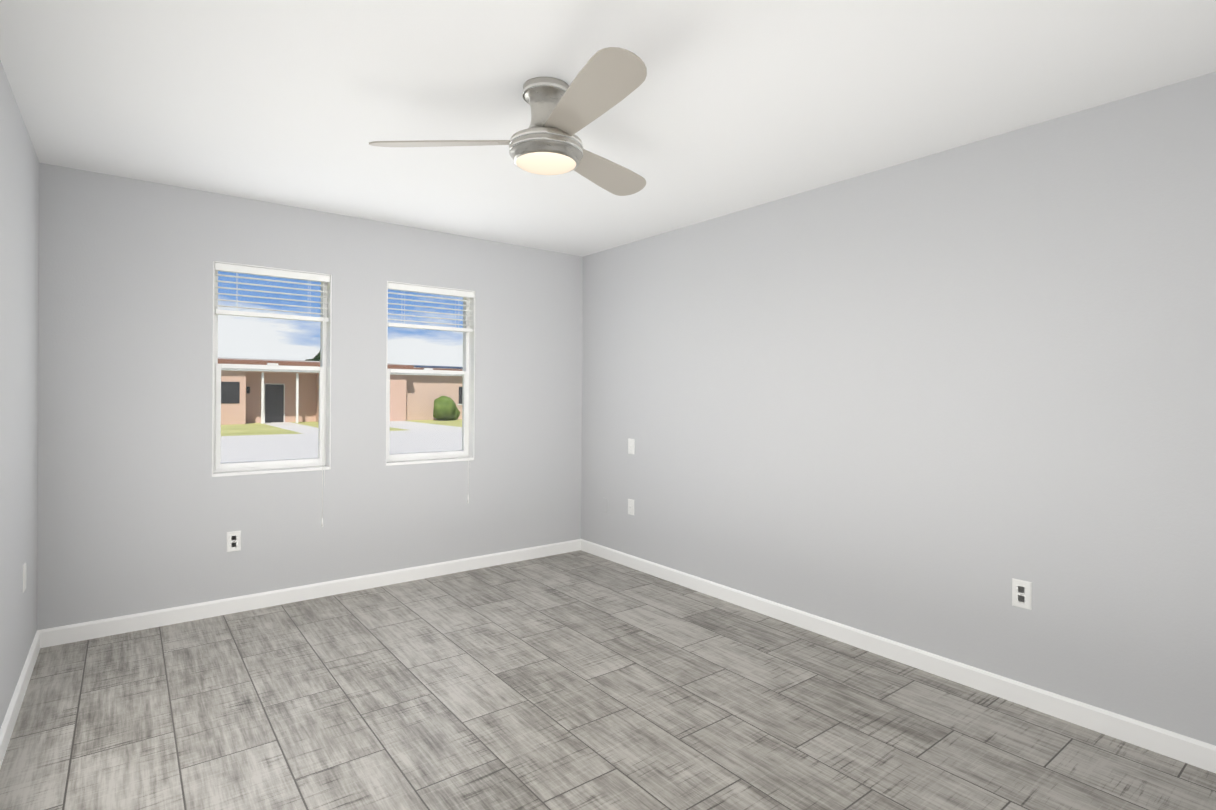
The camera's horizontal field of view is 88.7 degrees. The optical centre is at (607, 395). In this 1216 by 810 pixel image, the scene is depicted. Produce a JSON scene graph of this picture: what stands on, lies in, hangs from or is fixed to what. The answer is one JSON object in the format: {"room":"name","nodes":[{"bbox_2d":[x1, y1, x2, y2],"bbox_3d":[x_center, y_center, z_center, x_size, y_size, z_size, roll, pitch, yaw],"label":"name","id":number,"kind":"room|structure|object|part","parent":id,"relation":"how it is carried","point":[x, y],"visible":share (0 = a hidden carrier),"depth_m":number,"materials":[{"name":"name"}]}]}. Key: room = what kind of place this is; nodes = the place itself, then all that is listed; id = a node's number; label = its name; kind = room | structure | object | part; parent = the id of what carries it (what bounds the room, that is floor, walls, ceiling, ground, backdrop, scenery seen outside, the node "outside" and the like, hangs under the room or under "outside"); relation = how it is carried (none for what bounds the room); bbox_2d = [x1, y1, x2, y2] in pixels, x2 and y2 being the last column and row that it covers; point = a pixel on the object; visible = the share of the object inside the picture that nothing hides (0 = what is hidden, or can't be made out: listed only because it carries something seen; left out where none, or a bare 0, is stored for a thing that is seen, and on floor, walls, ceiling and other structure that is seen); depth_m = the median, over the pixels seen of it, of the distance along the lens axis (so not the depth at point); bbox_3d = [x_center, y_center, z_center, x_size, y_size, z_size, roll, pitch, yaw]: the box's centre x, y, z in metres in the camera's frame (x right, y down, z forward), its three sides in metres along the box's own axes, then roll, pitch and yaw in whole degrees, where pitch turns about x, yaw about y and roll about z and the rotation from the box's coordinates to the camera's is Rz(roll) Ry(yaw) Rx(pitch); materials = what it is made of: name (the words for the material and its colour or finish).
{"room":"empty bedroom","nodes":[
{"label":"empty bedroom","id":0,"kind":"room"},
{"bbox_2d":[0,60,38,728],"bbox_3d":[-1.432,0.067,1.156,0.150,2.440,5.165,0,0,-38],"label":"wall","id":1,"kind":"structure","parent":0,"point":[19,249],"depth_m":2.52,"materials":[{"name":"paint"}]},
{"bbox_2d":[0,630,39,767],"bbox_3d":[-1.376,1.242,1.209,0.014,0.090,4.865,0,0,-38],"label":"baseboard","id":2,"kind":"structure","parent":1,"relation":"attached to","point":[9,720],"depth_m":2.49,"materials":[{"name":"white wood"}]},
{"bbox_2d":[23,562,26,592],"bbox_3d":[-2.543,0.795,2.712,0.008,0.116,0.072,0,0,-38],"label":"electrical outlet","id":3,"kind":"object","parent":1,"relation":"attached to","point":[24,576],"visible":1,"depth_m":2.69,"materials":[{"name":"white plastic"}]},
{"bbox_2d":[37,163,582,629],"bbox_3d":[-1.586,0.059,4.210,3.350,2.440,0.150,0,0,-38],"label":"wall","id":4,"kind":"structure","parent":0,"point":[141,509],"depth_m":3.67,"materials":[{"name":"paint"}]},
{"bbox_2d":[227,531,240,551],"bbox_3d":[-2.194,0.857,3.645,0.072,0.116,0.008,0,0,-38],"label":"electrical outlet","id":5,"kind":"object","parent":4,"relation":"attached to","point":[233,540],"visible":1,"depth_m":3.64,"materials":[{"name":"white plastic"}]},
{"bbox_2d":[212,261,331,526],"bbox_3d":[-2.067,0.031,3.832,0.644,1.608,0.158,0,0,-38],"label":"window","id":6,"kind":"structure","parent":4,"relation":"in","point":[322,461],"depth_m":3.86,"materials":[{"name":"white plastic"}]},
{"bbox_3d":[-2.088,-0.163,3.860,0.586,1.163,0.042,0,0,-38],"label":"glass","id":7,"kind":"part","parent":6,"relation":"part of","materials":[{"name":"clear glass"}]},
{"bbox_2d":[215,263,329,321],"bbox_3d":[-2.041,-0.617,3.803,0.622,0.292,0.061,0,0,-38],"label":"window blind","id":8,"kind":"object","parent":6,"relation":"attached to","point":[265,271],"visible":1,"depth_m":3.77,"materials":[{"name":"white plastic"}]},
{"bbox_3d":[-1.806,0.062,3.945,0.020,1.548,0.015,0,0,-38],"label":"cord","id":9,"kind":"part","parent":6,"relation":"part of","materials":[{"name":"white plastic"}]},
{"bbox_2d":[38,539,580,647],"bbox_3d":[-1.544,1.235,4.147,3.350,0.090,0.014,0,0,-38],"label":"baseboard","id":10,"kind":"structure","parent":4,"relation":"attached to","point":[65,634],"depth_m":3.78,"materials":[{"name":"white wood"}]},
{"bbox_2d":[386,281,474,502],"bbox_3d":[-1.281,0.010,4.441,0.649,1.558,0.158,0,0,-38],"label":"window","id":11,"kind":"structure","parent":4,"relation":"in","point":[466,452],"depth_m":4.54,"materials":[{"name":"white plastic"}]},
{"bbox_3d":[-1.302,-0.159,4.470,0.591,1.163,0.042,0,0,-38],"label":"glass","id":12,"kind":"part","parent":11,"relation":"part of","materials":[{"name":"clear glass"}]},
{"bbox_2d":[388,283,473,331],"bbox_3d":[-1.255,-0.613,4.412,0.627,0.292,0.061,0,0,-38],"label":"window blind","id":13,"kind":"object","parent":11,"relation":"attached to","point":[395,286],"visible":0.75,"depth_m":4.38,"materials":[{"name":"white plastic"}]},
{"bbox_3d":[-1.018,0.042,4.556,0.020,1.498,0.015,0,0,-38],"label":"cord","id":14,"kind":"part","parent":11,"relation":"part of","materials":[{"name":"white plastic"}]},
{"bbox_2d":[0,550,1215,809],"bbox_3d":[-0.059,1.354,2.231,3.650,0.120,5.165,0,0,-38],"label":"floor","id":15,"kind":"structure","parent":0,"point":[578,680],"depth_m":2.48,"materials":[{"name":"tile"}]},
{"bbox_2d":[0,0,1215,256],"bbox_3d":[-0.040,-1.206,2.226,3.650,0.120,5.165,0,0,-38],"label":"ceiling","id":16,"kind":"structure","parent":0,"point":[728,106],"depth_m":2.33,"materials":[{"name":"paint"}]},
{"bbox_2d":[369,47,646,195],"bbox_3d":[-0.125,-0.996,2.287,1.168,0.301,1.133,0,0,-38],"label":"ceiling fan","id":17,"kind":"object","parent":16,"relation":"hanging from","point":[548,141],"visible":1,"depth_m":2.22,"materials":[{"name":"silver metal"}]},
{"bbox_2d":[581,72,1215,745],"bbox_3d":[1.333,0.082,3.301,0.150,2.440,5.165,0,0,-38],"label":"wall","id":18,"kind":"structure","parent":0,"point":[935,402],"depth_m":2.83,"materials":[{"name":"paint"}]},
{"bbox_2d":[628,499,633,514],"bbox_3d":[0.169,0.840,4.662,0.016,0.116,0.072,0,0,-38],"label":"jack","id":19,"kind":"object","parent":18,"relation":"attached to","point":[630,506],"visible":1,"depth_m":4.66,"materials":[{"name":"white plastic"}]},
{"bbox_2d":[628,438,634,453],"bbox_3d":[0.170,0.385,4.662,0.018,0.116,0.072,0,0,-38],"label":"light switch","id":20,"kind":"object","parent":18,"relation":"attached to","point":[631,446],"visible":1,"depth_m":4.66,"materials":[{"name":"white plastic"}]},
{"bbox_2d":[581,539,1215,772],"bbox_3d":[1.260,1.257,3.253,0.014,0.090,4.865,0,0,-38],"label":"baseboard","id":21,"kind":"structure","parent":18,"relation":"attached to","point":[1184,749],"depth_m":2.81,"materials":[{"name":"white wood"}]},
{"bbox_2d":[1012,578,1031,609],"bbox_3d":[1.749,0.842,2.630,0.008,0.116,0.072,0,0,-38],"label":"electrical outlet","id":22,"kind":"object","parent":18,"relation":"attached to","point":[1021,593],"visible":1,"depth_m":2.63,"materials":[{"name":"white plastic"}]},
{"label":"outside","id":23,"kind":"structure","parent":0,"visible":0},
{"bbox_2d":[221,419,461,462],"bbox_3d":[-26.534,1.639,58.117,150.000,0.200,115.565,0,0,-38],"label":"ground","id":24,"kind":"structure","parent":23,"point":[287,446],"depth_m":24.28,"materials":[{"name":"grey concrete"}]},
{"bbox_2d":[305,351,319,360],"bbox_3d":[-21.100,-1.263,48.143,4.233,5.722,3.046,0,0,-38],"label":"tree","id":25,"kind":"object","parent":24,"relation":"on","point":[317,357],"depth_m":47.03,"materials":[{"name":"green plant"}]},
{"bbox_2d":[218,357,462,424],"bbox_3d":[-14.886,-0.284,44.334,38.800,3.870,9.300,0,0,-38],"label":"house","id":26,"kind":"structure","parent":24,"relation":"on","point":[255,384],"depth_m":37.67,"materials":[{"name":"paint"}]},
{"bbox_2d":[433,396,459,419],"bbox_3d":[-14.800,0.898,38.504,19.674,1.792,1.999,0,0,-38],"label":"bush","id":27,"kind":"object","parent":24,"relation":"on","point":[438,410],"depth_m":40.86,"materials":[{"name":"green plant"}]}
]}

